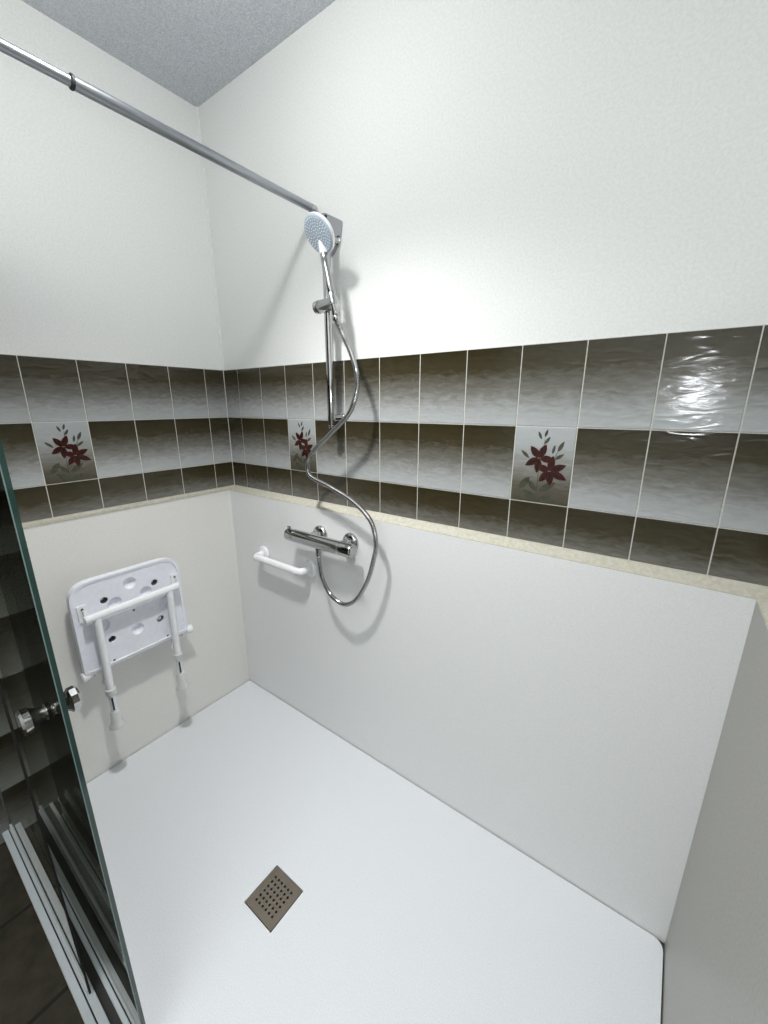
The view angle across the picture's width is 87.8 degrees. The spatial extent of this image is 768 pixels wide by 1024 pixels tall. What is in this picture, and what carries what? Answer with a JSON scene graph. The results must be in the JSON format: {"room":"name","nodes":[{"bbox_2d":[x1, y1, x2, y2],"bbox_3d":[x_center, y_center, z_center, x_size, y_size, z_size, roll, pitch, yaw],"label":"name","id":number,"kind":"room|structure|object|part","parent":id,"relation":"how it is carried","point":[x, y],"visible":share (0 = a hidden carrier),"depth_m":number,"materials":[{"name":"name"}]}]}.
{"room":"bathroom","nodes":[
{"label":"bathroom","id":0,"kind":"room"},
{"bbox_2d":[0,842,83,1023],"bbox_3d":[-0.651,1.358,0.706,2.064,0.100,2.600,11,18,35],"label":"floor","id":1,"kind":"structure","parent":0,"point":[34,989],"depth_m":1.06,"materials":[{"name":"brown stone"}]},
{"bbox_2d":[2,829,146,1023],"bbox_3d":[-0.529,1.239,0.872,1.830,0.043,0.086,11,18,35],"label":"door track","id":2,"kind":"object","parent":1,"relation":"on","point":[103,1005],"visible":0.39,"depth_m":1.04,"materials":[{"name":"white metal"}]},
{"bbox_2d":[0,438,145,1023],"bbox_3d":[-0.887,0.220,0.895,0.897,1.911,0.095,11,18,35],"label":"door","id":3,"kind":"structure","parent":2,"relation":"on","point":[38,706],"depth_m":0.83,"materials":[{"name":"clear glass"}]},
{"bbox_3d":[-0.624,0.366,0.711,0.048,0.048,0.040,11,18,35],"label":"knob","id":4,"kind":"part","parent":3,"relation":"part of","materials":[{"name":"silver metal"}]},
{"bbox_3d":[-0.596,0.357,0.748,0.047,0.047,0.040,11,18,35],"label":"knob","id":5,"kind":"part","parent":3,"relation":"part of","materials":[{"name":"silver metal"}]},
{"bbox_2d":[86,681,664,1023],"bbox_3d":[-0.238,1.141,1.259,1.832,0.029,0.901,11,18,35],"label":"shower tray","id":6,"kind":"object","parent":1,"relation":"on","point":[408,910],"visible":0.8,"depth_m":1.17,"materials":[{"name":"white stone"}]},
{"bbox_2d":[245,866,301,932],"bbox_3d":[-0.327,1.156,1.191,0.119,0.025,0.120,11,18,35],"label":"shower drain","id":7,"kind":"object","parent":6,"relation":"on","point":[272,899],"visible":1,"depth_m":1.19,"materials":[{"name":"brown metal"}]},
{"bbox_2d":[0,0,249,844],"bbox_3d":[-1.445,-0.057,0.920,0.105,2.523,2.400,11,18,35],"label":"wall","id":8,"kind":"structure","parent":0,"point":[112,389],"depth_m":1.41,"materials":[{"name":"white paint"}]},
{"bbox_2d":[44,424,90,480],"bbox_3d":[-1.059,-0.199,1.341,0.002,0.190,0.120,11,18,35],"label":"flower","id":9,"kind":"object","parent":8,"relation":"on","point":[67,447],"depth_m":1.34,"materials":[{"name":"tile"}]},
{"bbox_2d":[22,485,233,528],"bbox_3d":[-0.973,-0.020,1.514,0.006,0.019,0.926,11,18,35],"label":"trim","id":10,"kind":"structure","parent":8,"relation":"attached to","point":[188,495],"depth_m":1.49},
{"bbox_2d":[66,557,193,730],"bbox_3d":[-0.953,0.488,1.558,0.135,0.577,0.407,11,18,35],"label":"shower seat","id":11,"kind":"object","parent":8,"relation":"attached to","point":[139,614],"visible":1,"depth_m":1.49,"materials":[{"name":"white plastic"}]},
{"bbox_3d":[-1.000,0.511,1.425,0.025,0.305,0.029,11,18,35],"label":"leg","id":12,"kind":"part","parent":11,"relation":"part of","materials":[{"name":"white paint"}]},
{"bbox_3d":[-0.853,0.452,1.619,0.025,0.303,0.029,11,18,35],"label":"leg","id":13,"kind":"part","parent":11,"relation":"part of","materials":[{"name":"white paint"}]},
{"bbox_3d":[-0.982,0.498,1.643,0.004,1.053,0.900,11,18,35],"label":"wall panel","id":14,"kind":"part","parent":8,"relation":"part of","materials":[{"name":"white plastic"}]},
{"bbox_2d":[21,0,335,106],"bbox_3d":[-0.653,-1.174,0.022,2.064,0.100,2.600,11,18,35],"label":"ceiling","id":15,"kind":"structure","parent":0,"point":[192,49],"depth_m":1.19,"materials":[{"name":"white paint"}]},
{"bbox_2d":[198,0,767,942],"bbox_3d":[0.073,-0.169,1.329,2.064,2.523,0.130,11,18,35],"label":"wall","id":16,"kind":"structure","parent":0,"point":[549,265],"depth_m":1.06,"materials":[{"name":"white paint"}]},
{"bbox_2d":[0,37,342,256],"bbox_3d":[-0.891,-0.658,0.341,0.131,0.174,2.401,11,19,35],"label":"curtain rod","id":17,"kind":"object","parent":16,"relation":"attached to","point":[74,83],"visible":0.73,"depth_m":0.88,"materials":[{"name":"metal"}]},
{"bbox_3d":[-0.182,-0.893,1.278,0.131,0.138,0.004,11,18,35],"label":"wall plate","id":18,"kind":"part","parent":17,"relation":"part of","materials":[{"name":"silver metal"}]},
{"bbox_2d":[196,106,223,369],"bbox_3d":[-0.702,-1.071,1.622,0.011,0.932,0.011,-9,18,-30],"label":"trim","id":19,"kind":"structure","parent":16,"relation":"attached to","point":[197,109],"depth_m":1.61,"materials":[{"name":"white paint"}]},
{"bbox_2d":[223,370,234,484],"bbox_3d":[-0.701,-0.374,1.807,0.005,0.511,0.005,11,18,35],"label":"trim","id":20,"kind":"structure","parent":16,"relation":"attached to","point":[223,370],"depth_m":1.80,"materials":[{"name":"white tile"}]},
{"bbox_2d":[253,546,315,576],"bbox_3d":[-0.442,0.216,1.694,0.366,0.070,0.068,11,18,35],"label":"grab bar","id":21,"kind":"object","parent":16,"relation":"attached to","point":[262,556],"visible":1,"depth_m":1.64,"materials":[{"name":"white paint"}]},
{"bbox_2d":[292,422,312,469],"bbox_3d":[-0.315,-0.255,1.547,0.120,0.190,0.002,11,18,35],"label":"flower","id":22,"kind":"object","parent":16,"relation":"on","point":[302,432],"depth_m":1.55,"materials":[{"name":"tile"}]},
{"bbox_2d":[284,525,358,557],"bbox_3d":[-0.232,0.108,1.493,0.336,0.080,0.089,11,18,35],"label":"mixer","id":23,"kind":"object","parent":16,"relation":"attached to","point":[318,539],"visible":1,"depth_m":1.45,"materials":[{"name":"silver metal"}]},
{"bbox_3d":[-0.361,0.089,1.561,0.046,0.050,0.050,11,18,35],"label":"temperature knob","id":24,"kind":"part","parent":23,"relation":"part of","materials":[{"name":"silver metal"}]},
{"bbox_2d":[305,315,378,606],"bbox_3d":[-0.149,-0.126,1.343,0.321,0.979,0.031,11,18,35],"label":"shower hose","id":25,"kind":"object","parent":23,"relation":"attached to","point":[336,318],"visible":1,"depth_m":1.32,"materials":[{"name":"metal"}]},
{"bbox_3d":[-0.130,0.133,1.399,0.056,0.052,0.052,11,18,35],"label":"flow knob","id":26,"kind":"part","parent":23,"relation":"part of","materials":[{"name":"silver metal"}]},
{"bbox_2d":[312,236,343,427],"bbox_3d":[-0.157,-0.571,1.275,0.096,0.594,0.124,-11,19,-35],"label":"slide rail","id":27,"kind":"object","parent":16,"relation":"attached to","point":[321,306],"visible":0.62,"depth_m":1.28,"materials":[{"name":"silver metal"}]},
{"bbox_3d":[-0.209,-0.655,1.277,0.018,0.039,0.039,13,20,41],"label":"slider knob","id":28,"kind":"part","parent":27,"relation":"part of","materials":[{"name":"metal"}]},
{"bbox_2d":[304,212,337,314],"bbox_3d":[-0.185,-0.718,1.169,0.106,0.259,0.073,11,18,35],"label":"shower head","id":29,"kind":"object","parent":27,"relation":"attached to","point":[319,232],"visible":0.99,"depth_m":1.15,"materials":[{"name":"silver metal"}]},
{"bbox_3d":[-0.163,-0.680,1.190,0.051,0.174,0.027,4,16,13],"label":"handle","id":30,"kind":"part","parent":29,"relation":"part of","materials":[{"name":"silver metal"}]},
{"bbox_3d":[0.044,0.545,1.480,1.864,1.047,0.030,11,18,35],"label":"wall panel","id":31,"kind":"part","parent":16,"relation":"part of","materials":[{"name":"white plastic"}]},
{"bbox_2d":[230,485,767,599],"bbox_3d":[0.044,0.028,1.340,1.864,0.023,0.030,11,18,35],"label":"trim","id":32,"kind":"structure","parent":16,"relation":"attached to","point":[728,586],"depth_m":1.06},
{"bbox_2d":[518,430,565,501],"bbox_3d":[0.413,-0.118,1.037,0.120,0.190,0.002,11,18,35],"label":"flower","id":33,"kind":"object","parent":16,"relation":"on","point":[541,453],"depth_m":1.04,"materials":[{"name":"tile"}]},
{"bbox_2d":[662,601,767,1023],"bbox_3d":[0.131,0.240,-0.185,0.130,2.523,2.400,11,18,35],"label":"wall","id":34,"kind":"structure","parent":0,"point":[716,948],"depth_m":0.70,"materials":[{"name":"white paint"}]},
{"bbox_2d":[757,594,767,628],"bbox_3d":[0.413,0.302,0.324,0.030,0.023,1.260,11,18,35],"label":"trim","id":35,"kind":"structure","parent":34,"relation":"attached to","point":[762,601],"depth_m":0.78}
]}

